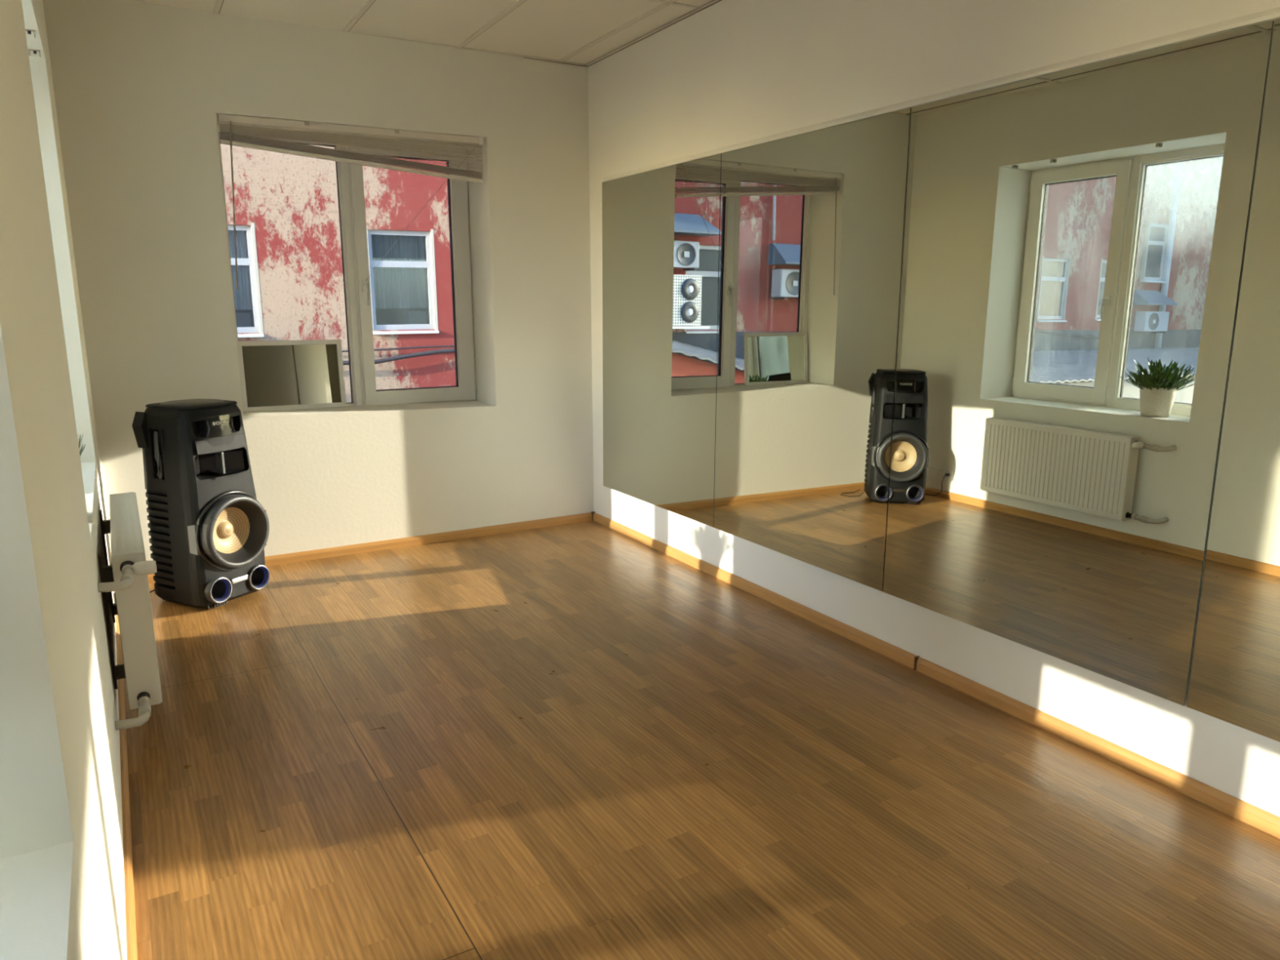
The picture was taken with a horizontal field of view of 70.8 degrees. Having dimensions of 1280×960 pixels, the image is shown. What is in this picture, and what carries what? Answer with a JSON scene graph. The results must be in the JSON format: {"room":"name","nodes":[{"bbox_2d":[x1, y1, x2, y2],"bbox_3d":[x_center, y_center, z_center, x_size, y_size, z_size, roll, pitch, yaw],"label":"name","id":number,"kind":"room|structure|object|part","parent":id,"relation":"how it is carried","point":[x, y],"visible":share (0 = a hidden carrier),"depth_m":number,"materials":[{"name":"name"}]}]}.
{"room":"exercise studio","nodes":[
{"label":"exercise studio","id":0,"kind":"room"},
{"bbox_2d":[0,0,127,959],"bbox_3d":[-0.795,-0.163,0.730,0.421,2.826,8.600,-7,13,-30],"label":"wall","id":1,"kind":"structure","parent":0,"point":[62,885],"depth_m":1.30,"materials":[{"name":"paint"}]},
{"bbox_2d":[25,29,35,38],"bbox_3d":[-2.056,-1.502,3.030,0.036,0.022,0.018,-7,13,-30],"label":"bracket","id":2,"kind":"object","parent":1,"relation":"attached to","point":[28,31],"visible":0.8,"depth_m":3.03,"materials":[{"name":"silver metal"}]},
{"bbox_2d":[28,48,40,57],"bbox_3d":[-2.199,-1.550,3.272,0.036,0.022,0.018,-7,13,-29],"label":"bracket","id":3,"kind":"object","parent":1,"relation":"attached to","point":[29,50],"visible":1,"depth_m":3.27,"materials":[{"name":"silver metal"}]},
{"bbox_2d":[77,434,85,456],"bbox_3d":[-1.772,-0.038,2.592,0.308,0.346,0.435,-7,13,-29],"label":"potted plant","id":4,"kind":"object","parent":1,"relation":"on","point":[79,442],"visible":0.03,"depth_m":2.68,"materials":[{"name":"green plant"}]},
{"bbox_2d":[114,592,137,959],"bbox_3d":[-0.547,1.192,1.020,0.024,0.053,8.183,-7,13,-30],"label":"baseboard","id":5,"kind":"structure","parent":1,"relation":"attached to","point":[131,926],"depth_m":2.35,"materials":[{"name":"brown wood"}]},
{"bbox_2d":[97,492,162,729],"bbox_3d":[-1.762,0.399,3.120,0.155,0.496,1.224,-7,13,-30],"label":"radiator","id":6,"kind":"object","parent":1,"relation":"attached to","point":[128,572],"visible":0.99,"depth_m":2.79,"materials":[{"name":"white metal"}]},
{"bbox_3d":[-1.840,0.390,3.190,0.016,0.465,1.003,-7,13,-30],"label":"panel","id":7,"kind":"part","parent":6,"relation":"part of","materials":[{"name":"beige metal"}]},
{"bbox_2d":[109,492,142,557],"bbox_3d":[-1.810,0.141,3.158,0.084,0.005,1.023,-7,13,-30],"label":"grille","id":8,"kind":"object","parent":6,"relation":"attached to","point":[126,532],"depth_m":3.06,"materials":[{"name":"white metal"}]},
{"bbox_3d":[-1.775,0.378,3.226,0.018,0.491,1.021,-7,13,-30],"label":"panel","id":9,"kind":"part","parent":6,"relation":"part of","materials":[{"name":"white metal"}]},
{"bbox_2d":[42,0,594,560],"bbox_3d":[-1.614,-1.021,5.001,3.700,2.826,0.420,-7,13,-30],"label":"wall","id":10,"kind":"structure","parent":0,"point":[140,89],"depth_m":4.76,"materials":[{"name":"paint"}]},
{"bbox_2d":[236,339,346,411],"bbox_3d":[-1.927,-0.583,4.999,0.556,0.386,0.053,-8,14,-32],"label":"framed mirror","id":11,"kind":"object","parent":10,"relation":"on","point":[275,375],"visible":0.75,"depth_m":4.99,"materials":[{"name":"white mirror"}]},
{"bbox_2d":[217,124,476,405],"bbox_3d":[-1.625,-1.160,5.112,1.402,1.529,0.134,-7,13,-30],"label":"window","id":12,"kind":"structure","parent":10,"relation":"in","point":[349,177],"depth_m":5.23,"materials":[{"name":"white plastic"}]},
{"bbox_2d":[217,113,483,289],"bbox_3d":[-1.526,-1.459,4.888,1.355,0.839,0.275,-7,13,-30],"label":"blind","id":13,"kind":"object","parent":12,"relation":"attached to","point":[228,136],"visible":1,"depth_m":4.69,"materials":[{"name":"beige"}]},
{"bbox_3d":[-1.471,-1.670,4.744,1.349,0.127,0.026,-7,13,-30],"label":"rail","id":14,"kind":"part","parent":13,"relation":"part of","materials":[{"name":"beige plastic"}]},
{"bbox_3d":[-1.228,-1.498,5.059,0.601,0.742,0.274,-7,13,-30],"label":"pull cord","id":15,"kind":"part","parent":13,"relation":"part of","materials":[{"name":"beige plastic"}]},
{"bbox_3d":[-1.556,-1.065,5.120,0.036,0.146,0.047,-7,13,-30],"label":"handle","id":16,"kind":"part","parent":12,"relation":"part of","materials":[{"name":"white plastic"}]},
{"bbox_3d":[-1.326,-1.198,5.296,0.671,1.485,0.063,-7,13,-30],"label":"sash","id":17,"kind":"part","parent":12,"relation":"part of","materials":[{"name":"white plastic"}]},
{"bbox_2d":[147,512,591,582],"bbox_3d":[-1.497,0.375,5.092,2.765,0.051,0.019,-7,13,-30],"label":"baseboard","id":18,"kind":"structure","parent":10,"relation":"attached to","point":[314,554],"depth_m":5.21,"materials":[{"name":"brown wood"}]},
{"bbox_2d":[129,0,721,66],"bbox_3d":[0.399,-1.715,1.145,3.600,0.254,8.850,-7,13,-29],"label":"ceiling","id":19,"kind":"structure","parent":0,"point":[581,33],"depth_m":4.39,"materials":[{"name":"white tile"}]},
{"bbox_2d":[122,520,1279,959],"bbox_3d":[0.443,1.138,1.710,3.750,0.120,9.000,-7,13,-29],"label":"floor","id":20,"kind":"structure","parent":0,"point":[583,740],"depth_m":2.58,"materials":[{"name":"brown wood"}]},
{"bbox_2d":[132,398,270,608],"bbox_3d":[-2.033,0.101,4.221,0.435,0.935,0.392,6,13,26],"label":"loudspeaker","id":21,"kind":"object","parent":20,"relation":"on","point":[209,531],"visible":1,"depth_m":4.09,"materials":[{"name":"black plastic"}]},
{"bbox_3d":[-2.174,-0.111,4.062,0.022,0.218,0.032,6,13,26],"label":"handle","id":22,"kind":"part","parent":21,"relation":"part of","materials":[{"name":"grey plastic"}]},
{"bbox_3d":[-2.059,-0.356,4.142,0.273,0.006,0.264,6,13,26],"label":"touch panel","id":23,"kind":"part","parent":21,"relation":"part of","materials":[{"name":"grey plastic"}]},
{"bbox_3d":[-1.908,-0.245,4.086,0.024,0.094,0.116,6,13,26],"label":"display panel","id":24,"kind":"part","parent":21,"relation":"part of","materials":[{"name":"black"}]},
{"bbox_3d":[-1.901,-0.018,4.129,0.022,0.008,0.236,6,13,26],"label":"horn sill","id":25,"kind":"part","parent":21,"relation":"part of","materials":[{"name":"black plastic"}]},
{"bbox_2d":[215,501,264,562],"bbox_3d":[-1.878,0.236,4.168,0.062,0.286,0.286,6,13,26],"label":"cone","id":26,"kind":"object","parent":21,"relation":"attached to","point":[248,545],"depth_m":4.23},
{"bbox_2d":[587,0,1279,817],"bbox_3d":[1.807,-0.464,2.181,0.300,2.826,8.600,-7,13,-29],"label":"wall","id":27,"kind":"structure","parent":0,"point":[728,73],"depth_m":3.43,"materials":[{"name":"paint"}]},
{"bbox_2d":[601,153,721,527],"bbox_3d":[0.076,-0.742,4.872,0.019,1.790,1.200,-7,13,-29],"label":"wall mirror","id":28,"kind":"object","parent":27,"relation":"attached to","point":[661,226],"visible":1,"depth_m":4.78,"materials":[{"name":"grey mirror"}]},
{"bbox_2d":[669,515,678,532],"bbox_3d":[0.188,0.240,4.920,0.013,0.080,0.080,-7,13,-29],"label":"wall socket","id":29,"kind":"object","parent":27,"relation":"attached to","point":[673,521],"visible":1,"depth_m":4.91,"materials":[{"name":"white plastic"}]},
{"bbox_2d":[714,107,911,591],"bbox_3d":[0.667,-0.540,3.860,0.019,1.790,1.167,-7,13,-29],"label":"wall mirror","id":30,"kind":"object","parent":27,"relation":"attached to","point":[812,224],"visible":1,"depth_m":3.76,"materials":[{"name":"grey mirror"}]},
{"bbox_2d":[591,511,1279,839],"bbox_3d":[1.721,0.927,2.292,0.022,0.055,8.200,-7,13,-29],"label":"baseboard","id":31,"kind":"structure","parent":27,"relation":"attached to","point":[1262,820],"depth_m":3.09,"materials":[{"name":"brown wood"}]},
{"bbox_2d":[602,6,1279,182],"bbox_3d":[0.845,-1.378,3.400,0.010,0.026,4.280,-7,13,-29],"label":"trim","id":32,"kind":"structure","parent":27,"relation":"attached to","point":[1274,13],"depth_m":2.84,"materials":[{"name":"paint"}]},
{"bbox_2d":[883,20,1273,706],"bbox_3d":[1.249,-0.340,2.862,0.019,1.790,1.167,-7,13,-29],"label":"wall mirror","id":33,"kind":"object","parent":27,"relation":"attached to","point":[1074,239],"visible":1,"depth_m":2.73,"materials":[{"name":"grey mirror"}]},
{"bbox_2d":[1186,18,1279,742],"bbox_3d":[1.714,-0.181,2.066,0.017,1.790,0.693,-7,13,-29],"label":"wall mirror","id":34,"kind":"object","parent":27,"relation":"attached to","point":[1235,674],"visible":1,"depth_m":2.33,"materials":[{"name":"grey mirror"}]},
{"label":"outside","id":35,"kind":"structure","parent":0,"visible":0},
{"bbox_3d":[-5.225,3.013,15.221,120.000,0.100,100.000,-7,13,-29],"label":"ground","id":36,"kind":"structure","parent":35,"visible":0},
{"bbox_2d":[219,138,456,402],"bbox_3d":[-10.481,-1.992,9.265,31.900,12.100,1.055,-7,13,-29],"label":"building","id":37,"kind":"structure","parent":36,"relation":"on","point":[289,255],"depth_m":12.31,"materials":[{"name":"red paint"}]},
{"bbox_2d":[228,230,253,309],"bbox_3d":[-5.528,-2.769,11.746,0.930,1.080,0.117,-7,13,-29],"label":"curtain","id":38,"kind":"object","parent":37,"relation":"hanging from","point":[243,295],"depth_m":11.90,"materials":[{"name":"grey fabric"}]},
{"bbox_3d":[-5.442,-1.893,11.779,0.955,0.060,0.135,-7,13,-29],"label":"sill","id":39,"kind":"part","parent":37,"relation":"part of","materials":[{"name":"silver metal"}]},
{"bbox_2d":[342,345,453,351],"bbox_3d":[-3.868,-1.855,12.602,7.201,0.116,0.036,-7,13,-29],"label":"cable","id":40,"kind":"object","parent":37,"relation":"attached to","point":[439,346],"visible":0.27,"depth_m":12.91,"materials":[{"name":"grey plastic"}]},
{"bbox_2d":[342,348,454,364],"bbox_3d":[-3.836,-1.724,12.570,7.202,0.215,0.060,-7,13,-29],"label":"cable","id":41,"kind":"object","parent":37,"relation":"attached to","point":[446,350],"visible":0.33,"depth_m":12.86,"materials":[{"name":"grey plastic"}]},
{"bbox_2d":[371,234,428,308],"bbox_3d":[-3.459,-3.007,12.899,0.930,1.080,0.117,-7,13,-29],"label":"curtain","id":42,"kind":"object","parent":37,"relation":"hanging from","point":[394,287],"depth_m":12.92,"materials":[{"name":"grey fabric"}]},
{"bbox_3d":[-3.373,-2.132,12.931,0.955,0.060,0.135,-7,13,-29],"label":"sill","id":43,"kind":"part","parent":37,"relation":"part of","materials":[{"name":"silver metal"}]}
]}

